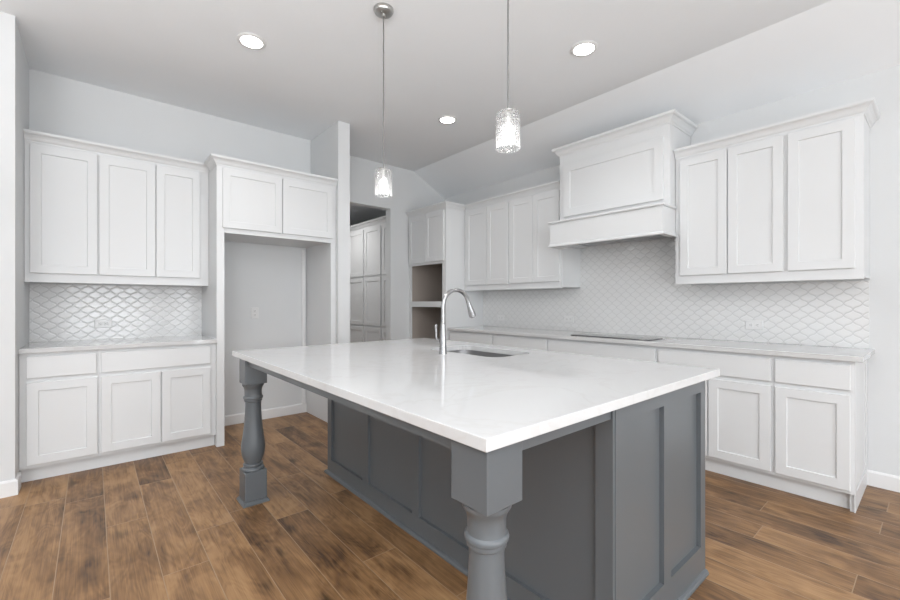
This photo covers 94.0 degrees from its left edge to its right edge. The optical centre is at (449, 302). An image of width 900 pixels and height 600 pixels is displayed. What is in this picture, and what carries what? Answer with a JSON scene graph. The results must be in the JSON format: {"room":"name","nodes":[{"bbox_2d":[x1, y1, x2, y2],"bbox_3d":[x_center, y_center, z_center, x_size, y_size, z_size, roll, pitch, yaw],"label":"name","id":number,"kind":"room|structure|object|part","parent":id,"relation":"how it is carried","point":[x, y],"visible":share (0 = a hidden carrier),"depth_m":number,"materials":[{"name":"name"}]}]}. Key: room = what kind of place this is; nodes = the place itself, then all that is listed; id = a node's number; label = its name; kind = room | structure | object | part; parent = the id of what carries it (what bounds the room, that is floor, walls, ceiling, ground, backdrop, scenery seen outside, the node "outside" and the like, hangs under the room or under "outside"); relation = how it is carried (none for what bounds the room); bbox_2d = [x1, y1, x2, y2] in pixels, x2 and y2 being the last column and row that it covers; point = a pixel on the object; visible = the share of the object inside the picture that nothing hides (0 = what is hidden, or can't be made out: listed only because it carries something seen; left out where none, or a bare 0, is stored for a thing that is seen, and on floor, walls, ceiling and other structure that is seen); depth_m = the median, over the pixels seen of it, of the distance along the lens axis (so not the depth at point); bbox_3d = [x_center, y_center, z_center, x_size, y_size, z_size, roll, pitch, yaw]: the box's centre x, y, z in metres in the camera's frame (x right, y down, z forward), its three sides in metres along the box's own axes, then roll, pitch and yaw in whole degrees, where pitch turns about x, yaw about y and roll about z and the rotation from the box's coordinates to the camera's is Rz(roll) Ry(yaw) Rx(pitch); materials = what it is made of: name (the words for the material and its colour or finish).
{"room":"kitchen","nodes":[
{"label":"kitchen","id":0,"kind":"room"},
{"bbox_2d":[0,11,28,481],"bbox_3d":[-4.141,-0.300,2.100,2.826,3.050,0.910,0,0,-40],"label":"wall","id":1,"kind":"structure","parent":0,"point":[14,68],"depth_m":2.66,"materials":[{"name":"paint"}]},
{"bbox_2d":[0,472,20,497],"bbox_3d":[-3.884,1.175,1.810,2.840,0.100,0.164,0,0,-40],"label":"baseboard","id":2,"kind":"structure","parent":1,"relation":"attached to","point":[8,488],"depth_m":2.65,"materials":[{"name":"white paint"}]},
{"bbox_2d":[29,69,310,415],"bbox_3d":[-2.466,-0.300,4.048,2.249,3.050,0.120,0,0,-40],"label":"wall","id":3,"kind":"structure","parent":0,"point":[268,278],"depth_m":4.20,"materials":[{"name":"paint"}]},
{"bbox_2d":[24,141,97,283],"bbox_3d":[-3.013,-0.666,3.272,0.406,1.037,0.349,0,0,-40],"label":"upper cabinet","id":4,"kind":"object","parent":3,"relation":"attached to","point":[61,184],"visible":1,"depth_m":3.14,"materials":[{"name":"white paint"}]},
{"bbox_2d":[29,284,201,341],"bbox_3d":[-2.833,0.082,3.649,1.172,0.458,0.008,0,0,-40],"label":"tile backsplash","id":5,"kind":"structure","parent":3,"relation":"attached to","point":[57,312],"depth_m":3.59,"materials":[{"name":"white tile"}]},
{"bbox_2d":[94,319,111,327],"bbox_3d":[-2.935,0.180,3.551,0.116,0.072,0.009,0,0,-40],"label":"wall outlet","id":6,"kind":"object","parent":5,"relation":"attached to","point":[100,323],"visible":1,"depth_m":3.55,"materials":[{"name":"white plastic"}]},
{"bbox_2d":[98,154,208,285],"bbox_3d":[-2.568,-0.666,3.651,0.764,1.037,0.349,0,0,-40],"label":"upper cabinet","id":7,"kind":"object","parent":3,"relation":"attached to","point":[153,219],"visible":0.97,"depth_m":3.50,"materials":[{"name":"white paint"}]},
{"bbox_2d":[23,129,208,172],"bbox_3d":[-2.606,-1.200,3.383,1.171,0.074,0.050,0,0,-40],"label":"crown molding","id":8,"kind":"structure","parent":7,"relation":"attached to","point":[33,136],"depth_m":3.31,"materials":[{"name":"white paint"}]},
{"bbox_3d":[-2.609,-0.681,3.400,0.360,0.932,0.020,0,0,-40],"label":"door","id":9,"kind":"part","parent":7,"relation":"part of","materials":[{"name":"white paint"}]},
{"bbox_3d":[-2.346,-0.681,3.625,0.320,0.932,0.020,0,0,-40],"label":"door","id":10,"kind":"part","parent":7,"relation":"part of","materials":[{"name":"white paint"}]},
{"bbox_2d":[251,307,257,318],"bbox_3d":[-2.022,0.110,4.342,0.072,0.116,0.009,0,0,-40],"label":"wall outlet","id":11,"kind":"object","parent":3,"relation":"attached to","point":[254,310],"visible":1,"depth_m":4.34,"materials":[{"name":"white plastic"}]},
{"bbox_2d":[224,403,306,425],"bbox_3d":[-1.973,1.175,4.380,0.960,0.100,0.014,0,0,-40],"label":"baseboard","id":12,"kind":"structure","parent":3,"relation":"attached to","point":[232,419],"depth_m":4.45,"materials":[{"name":"white paint"}]},
{"bbox_2d":[302,250,304,403],"bbox_3d":[-1.631,0.270,4.668,0.034,1.710,0.020,0,0,-40],"label":"trim","id":13,"kind":"structure","parent":3,"relation":"attached to","point":[303,251],"depth_m":4.66,"materials":[{"name":"white paint"}]},
{"bbox_2d":[311,121,349,343],"bbox_3d":[-1.337,-0.300,4.558,0.127,3.050,0.810,0,0,-40],"label":"wall partition","id":14,"kind":"structure","parent":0,"point":[330,150],"depth_m":4.26,"materials":[{"name":"paint"}]},
{"bbox_2d":[350,204,385,223],"bbox_3d":[-1.934,-1.615,6.559,2.370,0.120,2.710,0,0,-40],"label":"ceiling","id":15,"kind":"structure","parent":0,"point":[358,214],"depth_m":7.33,"materials":[{"name":"paint"}]},
{"bbox_2d":[350,156,444,339],"bbox_3d":[-0.862,-0.300,5.614,1.965,3.050,0.120,0,0,-40],"label":"wall","id":16,"kind":"structure","parent":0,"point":[410,192],"depth_m":5.67,"materials":[{"name":"paint"}]},
{"bbox_2d":[0,0,899,198],"bbox_3d":[-0.346,-1.780,0.999,7.170,0.490,7.570,0,0,-40],"label":"ceiling","id":17,"kind":"structure","parent":0,"point":[320,65],"depth_m":3.09,"materials":[{"name":"paint"}]},
{"bbox_2d":[236,32,265,49],"bbox_3d":[-1.386,-1.820,2.928,0.190,0.010,0.190,0,0,-40],"label":"recessed light","id":18,"kind":"object","parent":17,"relation":"in","point":[248,40],"visible":1,"depth_m":2.92,"materials":[{"name":"white plastic"}]},
{"bbox_2d":[373,2,393,197],"bbox_3d":[-0.414,-1.244,2.611,0.124,1.160,0.124,0,0,-40],"label":"pendant light","id":19,"kind":"object","parent":17,"relation":"hanging from","point":[383,176],"visible":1,"depth_m":2.58,"materials":[{"name":"white glass"}]},
{"bbox_3d":[-0.414,-1.302,2.611,0.008,0.940,0.007,0,0,-40],"label":"rod","id":20,"kind":"part","parent":19,"relation":"part of","materials":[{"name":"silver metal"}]},
{"bbox_3d":[-0.414,-0.747,2.611,0.107,0.166,0.107,0,0,-40],"label":"lamp shade","id":21,"kind":"part","parent":19,"relation":"part of","materials":[{"name":"clear glass"}]},
{"bbox_2d":[438,115,456,123],"bbox_3d":[-0.025,-1.820,4.184,0.190,0.010,0.190,0,0,-40],"label":"recessed light","id":22,"kind":"object","parent":17,"relation":"in","point":[446,119],"visible":1,"depth_m":4.16,"materials":[{"name":"white plastic"}]},
{"bbox_2d":[496,0,519,152],"bbox_3d":[0.254,-1.248,1.836,0.124,1.152,0.124,0,0,-40],"label":"pendant light","id":23,"kind":"object","parent":17,"relation":"hanging from","point":[507,119],"visible":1,"depth_m":1.80,"materials":[{"name":"white glass"}]},
{"bbox_3d":[0.254,-1.305,1.836,0.008,0.934,0.007,0,0,-40],"label":"rod","id":24,"kind":"part","parent":23,"relation":"part of","materials":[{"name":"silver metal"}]},
{"bbox_3d":[0.254,-0.754,1.836,0.107,0.164,0.107,0,0,-40],"label":"lamp shade","id":25,"kind":"part","parent":23,"relation":"part of","materials":[{"name":"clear glass"}]},
{"bbox_2d":[570,40,597,56],"bbox_3d":[0.963,-1.820,3.014,0.190,0.010,0.190,0,0,-40],"label":"recessed light","id":26,"kind":"object","parent":17,"relation":"in","point":[583,48],"visible":1,"depth_m":3.00,"materials":[{"name":"white plastic"}]},
{"bbox_2d":[0,412,899,599],"bbox_3d":[-1.265,1.275,2.076,7.170,0.100,10.400,0,0,-40],"label":"floor","id":27,"kind":"structure","parent":0,"point":[173,526],"depth_m":2.19,"materials":[{"name":"brown wood"}]},
{"bbox_2d":[19,350,97,482],"bbox_3d":[-2.919,0.784,3.161,0.406,0.882,0.639,0,0,-40],"label":"base cabinet","id":28,"kind":"object","parent":27,"relation":"on","point":[58,391],"visible":0.8,"depth_m":2.92,"materials":[{"name":"white paint"}]},
{"bbox_3d":[-2.709,0.440,2.934,0.360,0.146,0.020,0,0,-40],"label":"drawer","id":29,"kind":"part","parent":28,"relation":"part of","materials":[{"name":"white paint"}]},
{"bbox_3d":[-2.707,0.822,2.936,0.366,0.557,0.020,0,0,-40],"label":"door","id":30,"kind":"part","parent":28,"relation":"part of","materials":[{"name":"white paint"}]},
{"bbox_2d":[98,343,215,467],"bbox_3d":[-2.474,0.784,3.541,0.764,0.882,0.639,0,0,-40],"label":"base cabinet","id":31,"kind":"object","parent":27,"relation":"on","point":[154,401],"visible":0.81,"depth_m":3.28,"materials":[{"name":"white paint"}]},
{"bbox_2d":[18,335,216,353],"bbox_3d":[-2.623,0.327,3.404,1.172,0.032,0.654,0,0,-40],"label":"countertop","id":32,"kind":"structure","parent":31,"relation":"on","point":[95,344],"depth_m":3.25,"materials":[{"name":"white stone"}]},
{"bbox_3d":[-2.415,0.822,3.184,0.359,0.557,0.020,0,0,-40],"label":"door","id":33,"kind":"part","parent":31,"relation":"part of","materials":[{"name":"white paint"}]},
{"bbox_3d":[-2.283,0.440,3.297,0.706,0.146,0.020,0,0,-40],"label":"drawer","id":34,"kind":"part","parent":31,"relation":"part of","materials":[{"name":"white paint"}]},
{"bbox_3d":[-2.143,0.822,3.417,0.341,0.557,0.020,0,0,-40],"label":"door","id":35,"kind":"part","parent":31,"relation":"part of","materials":[{"name":"white paint"}]},
{"bbox_2d":[202,153,337,446],"bbox_3d":[-1.776,-0.006,4.104,1.126,2.462,0.689,0,0,-40],"label":"refrigerator surround","id":36,"kind":"object","parent":27,"relation":"on","point":[250,202],"visible":0.84,"depth_m":3.87,"materials":[{"name":"white paint"}]},
{"bbox_3d":[-2.159,0.020,3.810,0.060,2.410,0.639,0,0,-40],"label":"panel","id":37,"kind":"part","parent":36,"relation":"part of","materials":[{"name":"white paint"}]},
{"bbox_3d":[-1.748,-0.893,3.727,0.491,0.508,0.020,0,0,-40],"label":"door","id":38,"kind":"part","parent":36,"relation":"part of","materials":[{"name":"white paint"}]},
{"bbox_3d":[-1.646,-1.200,3.952,1.126,0.074,0.289,0,0,-40],"label":"crown molding","id":39,"kind":"part","parent":36,"relation":"part of","materials":[{"name":"white paint"}]},
{"bbox_3d":[-1.367,-0.893,4.053,0.491,0.508,0.020,0,0,-40],"label":"door","id":40,"kind":"part","parent":36,"relation":"part of","materials":[{"name":"white paint"}]},
{"bbox_3d":[-1.384,0.020,4.471,0.053,2.410,0.639,0,0,-40],"label":"panel","id":41,"kind":"part","parent":36,"relation":"part of","materials":[{"name":"white paint"}]},
{"bbox_2d":[350,223,381,342],"bbox_3d":[-1.035,0.037,6.721,0.789,2.375,1.029,0,0,-40],"label":"pantry cabinet","id":42,"kind":"object","parent":27,"relation":"on","point":[365,243],"visible":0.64,"depth_m":6.39,"materials":[{"name":"white paint"}]},
{"bbox_3d":[-1.493,-0.762,6.665,0.020,0.715,0.480,0,0,-40],"label":"door","id":43,"kind":"part","parent":42,"relation":"part of","materials":[{"name":"white paint"}]},
{"bbox_3d":[-1.493,-0.014,6.665,0.020,0.722,0.480,0,0,-40],"label":"door","id":44,"kind":"part","parent":42,"relation":"part of","materials":[{"name":"white paint"}]},
{"bbox_3d":[-1.493,0.741,6.665,0.020,0.728,0.480,0,0,-40],"label":"door","id":45,"kind":"part","parent":42,"relation":"part of","materials":[{"name":"white paint"}]},
{"bbox_2d":[350,216,385,231],"bbox_3d":[-1.542,-1.188,6.699,0.050,0.074,2.405,0,0,-40],"label":"crown molding","id":46,"kind":"structure","parent":42,"relation":"attached to","point":[379,220],"depth_m":6.33,"materials":[{"name":"white paint"}]},
{"bbox_3d":[-1.156,-0.762,6.270,0.020,0.715,0.460,0,0,-40],"label":"door","id":47,"kind":"part","parent":42,"relation":"part of","materials":[{"name":"white paint"}]},
{"bbox_3d":[-1.156,-0.014,6.270,0.020,0.722,0.460,0,0,-40],"label":"door","id":48,"kind":"part","parent":42,"relation":"part of","materials":[{"name":"white paint"}]},
{"bbox_3d":[-1.156,0.741,6.270,0.020,0.728,0.460,0,0,-40],"label":"door","id":49,"kind":"part","parent":42,"relation":"part of","materials":[{"name":"white paint"}]},
{"bbox_2d":[382,222,385,340],"bbox_3d":[-0.579,0.037,6.186,0.789,2.375,0.374,0,0,-40],"label":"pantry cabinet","id":50,"kind":"object","parent":27,"relation":"on","point":[383,224],"visible":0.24,"depth_m":6.02,"materials":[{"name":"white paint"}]},
{"bbox_3d":[-0.867,-0.762,5.931,0.020,0.715,0.330,0,0,-40],"label":"door","id":51,"kind":"part","parent":50,"relation":"part of","materials":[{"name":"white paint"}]},
{"bbox_3d":[-0.867,-0.014,5.931,0.020,0.722,0.330,0,0,-40],"label":"door","id":52,"kind":"part","parent":50,"relation":"part of","materials":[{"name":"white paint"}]},
{"bbox_3d":[-0.867,0.741,5.931,0.020,0.728,0.330,0,0,-40],"label":"door","id":53,"kind":"part","parent":50,"relation":"part of","materials":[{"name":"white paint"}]},
{"bbox_2d":[406,201,482,339],"bbox_3d":[-0.064,-0.006,5.652,0.699,2.462,0.854,0,0,-40],"label":"tall cabinet","id":54,"kind":"object","parent":27,"relation":"on","point":[436,231],"visible":0.59,"depth_m":5.42,"materials":[{"name":"white paint"}]},
{"bbox_3d":[-0.439,-0.834,5.614,0.020,0.627,0.366,0,0,-40],"label":"door","id":55,"kind":"part","parent":54,"relation":"part of","materials":[{"name":"white paint"}]},
{"bbox_3d":[-0.301,-0.030,5.484,0.020,2.310,0.804,0,0,-40],"label":"frame","id":56,"kind":"part","parent":54,"relation":"part of","materials":[{"name":"white paint"}]},
{"bbox_3d":[-0.196,-0.834,5.330,0.020,0.627,0.366,0,0,-40],"label":"door","id":57,"kind":"part","parent":54,"relation":"part of","materials":[{"name":"white paint"}]},
{"bbox_3d":[-0.197,-1.200,5.539,0.350,0.074,0.854,0,0,-40],"label":"crown molding","id":58,"kind":"part","parent":54,"relation":"part of","materials":[{"name":"white paint"}]},
{"bbox_2d":[449,330,493,344],"bbox_3d":[0.458,0.784,5.102,0.619,0.882,0.759,0,0,-40],"label":"base cabinet","id":59,"kind":"object","parent":27,"relation":"on","point":[462,336],"visible":0.13,"depth_m":4.87,"materials":[{"name":"white paint"}]},
{"bbox_2d":[237,359,708,599],"bbox_3d":[-0.090,0.784,2.268,1.444,0.882,2.227,0,0,-40],"label":"kitchen island","id":60,"kind":"object","parent":27,"relation":"on","point":[610,505],"visible":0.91,"depth_m":1.60,"materials":[{"name":"grey paint"}]},
{"bbox_3d":[-1.219,0.420,2.598,0.127,0.154,0.127,0,0,-40],"label":"leg","id":61,"kind":"part","parent":60,"relation":"part of","materials":[{"name":"grey paint"}]},
{"bbox_3d":[-1.219,1.214,2.598,0.153,0.022,0.153,0,0,-40],"label":"foot molding","id":62,"kind":"part","parent":60,"relation":"part of","materials":[{"name":"grey paint"}]},
{"bbox_3d":[-0.169,0.784,2.199,0.018,0.882,2.175,0,0,-40],"label":"panel","id":63,"kind":"part","parent":60,"relation":"part of","materials":[{"name":"grey paint"}]},
{"bbox_2d":[232,338,719,452],"bbox_3d":[-0.069,0.327,2.325,1.548,0.032,2.283,0,0,-40],"label":"island countertop","id":64,"kind":"structure","parent":60,"relation":"on","point":[485,404],"depth_m":1.67,"materials":[{"name":"white stone"}]},
{"bbox_2d":[434,288,475,354],"bbox_3d":[0.033,0.111,2.626,0.292,0.400,0.102,0,0,-40],"label":"faucet","id":65,"kind":"object","parent":64,"relation":"on","point":[442,347],"visible":1,"depth_m":2.52,"materials":[{"name":"silver metal"}]},
{"bbox_3d":[-0.073,0.192,2.564,0.025,0.114,0.059,0,0,-40],"label":"lever handle","id":66,"kind":"part","parent":65,"relation":"part of","materials":[{"name":"silver metal"}]},
{"bbox_3d":[0.036,0.021,2.594,0.231,0.220,0.025,0,0,-40],"label":"spout","id":67,"kind":"part","parent":65,"relation":"part of","materials":[{"name":"silver metal"}]},
{"bbox_2d":[448,350,514,356],"bbox_3d":[0.183,0.444,2.706,0.388,0.198,0.668,0,0,-40],"label":"sink","id":68,"kind":"object","parent":64,"relation":"in","point":[471,352],"visible":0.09,"depth_m":2.95,"materials":[{"name":"grey metal"}]},
{"bbox_3d":[0.093,0.420,1.060,0.127,0.154,0.127,0,0,-40],"label":"leg","id":69,"kind":"part","parent":60,"relation":"part of","materials":[{"name":"grey paint"}]},
{"bbox_3d":[0.128,1.215,2.459,0.839,0.020,2.218,0,0,-40],"label":"shoe molding","id":70,"kind":"part","parent":60,"relation":"part of","materials":[{"name":"grey paint"}]},
{"bbox_3d":[0.844,0.784,1.646,0.805,0.882,0.018,0,0,-40],"label":"panel","id":71,"kind":"part","parent":60,"relation":"part of","materials":[{"name":"grey paint"}]},
{"bbox_2d":[494,334,548,350],"bbox_3d":[0.941,0.784,4.536,0.619,0.882,0.730,0,0,-40],"label":"base cabinet","id":72,"kind":"object","parent":27,"relation":"on","point":[538,343],"visible":0.11,"depth_m":4.30,"materials":[{"name":"white paint"}]},
{"bbox_2d":[549,338,657,361],"bbox_3d":[1.513,0.784,3.865,0.619,0.882,1.032,0,0,-40],"label":"base cabinet","id":73,"kind":"object","parent":27,"relation":"on","point":[613,350],"visible":0.09,"depth_m":3.60,"materials":[{"name":"white paint"}]},
{"bbox_2d":[658,347,774,488],"bbox_3d":[2.086,0.784,3.193,0.619,0.882,0.735,0,0,-40],"label":"base cabinet","id":74,"kind":"object","parent":27,"relation":"on","point":[739,402],"visible":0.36,"depth_m":2.87,"materials":[{"name":"white paint"}]},
{"bbox_3d":[1.738,0.822,3.139,0.020,0.557,0.340,0,0,-40],"label":"door","id":75,"kind":"part","parent":74,"relation":"part of","materials":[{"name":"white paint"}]},
{"bbox_3d":[1.858,0.440,2.999,0.020,0.146,0.708,0,0,-40],"label":"drawer","id":76,"kind":"part","parent":74,"relation":"part of","materials":[{"name":"white paint"}]},
{"bbox_3d":[1.971,0.822,2.867,0.020,0.557,0.360,0,0,-40],"label":"door","id":77,"kind":"part","parent":74,"relation":"part of","materials":[{"name":"white paint"}]},
{"bbox_2d":[774,356,866,512],"bbox_3d":[2.449,0.784,2.768,0.619,0.882,0.384,0,0,-40],"label":"base cabinet","id":78,"kind":"object","parent":27,"relation":"on","point":[820,405],"visible":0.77,"depth_m":2.57,"materials":[{"name":"white paint"}]},
{"bbox_2d":[447,326,874,362],"bbox_3d":[1.399,0.327,3.988,0.634,0.032,3.676,0,0,-40],"label":"countertop","id":79,"kind":"structure","parent":78,"relation":"on","point":[762,348],"depth_m":3.10,"materials":[{"name":"white stone"}]},
{"bbox_2d":[572,333,662,340],"bbox_3d":[1.472,0.307,3.760,0.240,0.007,0.740,0,0,-40],"label":"cooktop","id":80,"kind":"object","parent":79,"relation":"in","point":[583,334],"visible":1,"depth_m":3.74,"materials":[{"name":"black ceramic"}]},
{"bbox_3d":[2.218,0.440,2.577,0.020,0.146,0.352,0,0,-40],"label":"drawer","id":81,"kind":"part","parent":78,"relation":"part of","materials":[{"name":"white paint"}]},
{"bbox_3d":[2.218,0.822,2.577,0.020,0.557,0.352,0,0,-40],"label":"door","id":82,"kind":"part","parent":78,"relation":"part of","materials":[{"name":"white paint"}]},
{"bbox_3d":[2.576,1.174,2.644,0.587,0.102,0.019,0,0,-40],"label":"panel","id":83,"kind":"part","parent":78,"relation":"part of","materials":[{"name":"white paint"}]},
{"bbox_3d":[2.579,0.784,2.630,0.599,0.882,0.006,0,0,-40],"label":"frame","id":84,"kind":"part","parent":78,"relation":"part of","materials":[{"name":"white paint"}]},
{"bbox_2d":[354,65,899,475],"bbox_3d":[1.508,-0.300,4.441,0.120,3.050,10.400,0,0,-40],"label":"wall","id":85,"kind":"structure","parent":0,"point":[883,367],"depth_m":2.79,"materials":[{"name":"paint"}]},
{"bbox_2d":[465,201,515,290],"bbox_3d":[0.557,-0.666,5.185,0.359,1.038,0.762,0,0,-40],"label":"upper cabinet","id":86,"kind":"object","parent":85,"relation":"attached to","point":[487,229],"visible":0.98,"depth_m":5.04,"materials":[{"name":"white paint"}]},
{"bbox_3d":[0.325,-0.681,5.197,0.020,0.932,0.365,0,0,-40],"label":"door","id":87,"kind":"part","parent":86,"relation":"part of","materials":[{"name":"white paint"}]},
{"bbox_3d":[0.556,-0.681,4.925,0.020,0.932,0.336,0,0,-40],"label":"door","id":88,"kind":"part","parent":86,"relation":"part of","materials":[{"name":"white paint"}]},
{"bbox_2d":[465,180,559,210],"bbox_3d":[0.661,-1.200,4.779,0.050,0.074,1.413,0,0,-40],"label":"crown molding","id":89,"kind":"structure","parent":86,"relation":"attached to","point":[553,185],"depth_m":4.69,"materials":[{"name":"white paint"}]},
{"bbox_2d":[510,189,579,289],"bbox_3d":[1.033,-0.666,4.628,0.359,1.038,0.702,0,0,-40],"label":"upper cabinet","id":90,"kind":"object","parent":85,"relation":"attached to","point":[533,265],"visible":0.88,"depth_m":4.47,"materials":[{"name":"white paint"}]},
{"bbox_3d":[0.791,-0.681,4.651,0.020,0.932,0.330,0,0,-40],"label":"door","id":91,"kind":"part","parent":90,"relation":"part of","materials":[{"name":"white paint"}]},
{"bbox_3d":[1.009,-0.681,4.394,0.020,0.932,0.332,0,0,-40],"label":"door","id":92,"kind":"part","parent":90,"relation":"part of","materials":[{"name":"white paint"}]},
{"bbox_2d":[547,109,697,249],"bbox_3d":[1.532,-1.026,3.853,0.588,0.982,1.157,0,0,-40],"label":"range hood","id":93,"kind":"object","parent":85,"relation":"attached to","point":[618,185],"visible":0.94,"depth_m":3.63,"materials":[{"name":"white paint"}]},
{"bbox_3d":[1.401,-0.549,3.749,0.253,0.028,1.094,0,0,-40],"label":"lip trim","id":94,"kind":"part","parent":93,"relation":"part of","materials":[{"name":"white paint"}]},
{"bbox_3d":[1.399,-0.771,3.748,0.246,0.020,1.090,0,0,-40],"label":"ledge trim","id":95,"kind":"part","parent":93,"relation":"part of","materials":[{"name":"white paint"}]},
{"bbox_3d":[1.422,-1.090,3.756,0.020,0.510,0.947,0,0,-40],"label":"panel","id":96,"kind":"part","parent":93,"relation":"part of","materials":[{"name":"white paint"}]},
{"bbox_2d":[578,235,666,245],"bbox_3d":[1.538,-0.593,3.866,0.542,0.025,1.021,0,0,-40],"label":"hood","id":97,"kind":"object","parent":93,"relation":"attached to","point":[580,237],"depth_m":3.81,"materials":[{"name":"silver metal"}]},
{"bbox_3d":[1.570,-1.478,3.886,0.488,0.078,1.157,0,0,-40],"label":"crown molding","id":98,"kind":"part","parent":93,"relation":"part of","materials":[{"name":"white paint"}]},
{"bbox_2d":[483,237,868,348],"bbox_3d":[1.628,-0.182,4.201,0.008,0.986,3.649,0,0,-40],"label":"tile backsplash","id":99,"kind":"structure","parent":85,"relation":"attached to","point":[631,288],"depth_m":3.76,"materials":[{"name":"white tile"}]},
{"bbox_2d":[564,316,573,322],"bbox_3d":[1.296,0.183,4.576,0.009,0.072,0.116,0,0,-40],"label":"wall outlet","id":100,"kind":"object","parent":99,"relation":"attached to","point":[570,319],"visible":1,"depth_m":4.57,"materials":[{"name":"white plastic"}]},
{"bbox_2d":[745,320,762,329],"bbox_3d":[2.390,0.178,3.294,0.009,0.072,0.116,0,0,-40],"label":"wall outlet","id":101,"kind":"object","parent":99,"relation":"attached to","point":[749,324],"visible":1,"depth_m":3.30,"materials":[{"name":"white plastic"}]},
{"bbox_2d":[676,134,784,283],"bbox_3d":[2.199,-0.666,3.262,0.359,1.038,0.715,0,0,-40],"label":"upper cabinet","id":102,"kind":"object","parent":85,"relation":"attached to","point":[730,201],"visible":0.97,"depth_m":3.11,"materials":[{"name":"white paint"}]},
{"bbox_3d":[1.970,-0.681,3.268,0.020,0.932,0.328,0,0,-40],"label":"door","id":103,"kind":"part","parent":102,"relation":"part of","materials":[{"name":"white paint"}]},
{"bbox_3d":[2.188,-0.681,3.013,0.020,0.932,0.329,0,0,-40],"label":"door","id":104,"kind":"part","parent":102,"relation":"part of","materials":[{"name":"white paint"}]},
{"bbox_2d":[673,97,880,159],"bbox_3d":[2.329,-1.200,3.086,0.389,0.074,1.148,0,0,-40],"label":"crown molding","id":105,"kind":"structure","parent":102,"relation":"attached to","point":[868,107],"depth_m":2.85,"materials":[{"name":"white paint"}]},
{"bbox_2d":[785,114,869,280],"bbox_3d":[2.555,-0.666,2.843,0.359,1.038,0.385,0,0,-40],"label":"upper cabinet","id":106,"kind":"object","parent":85,"relation":"attached to","point":[827,166],"visible":0.98,"depth_m":2.72,"materials":[{"name":"white paint"}]},
{"bbox_2d":[867,470,899,492],"bbox_3d":[3.818,1.175,1.630,0.014,0.100,3.124,0,0,-40],"label":"baseboard","id":107,"kind":"structure","parent":85,"relation":"attached to","point":[874,478],"depth_m":2.76,"materials":[{"name":"white paint"}]}
]}

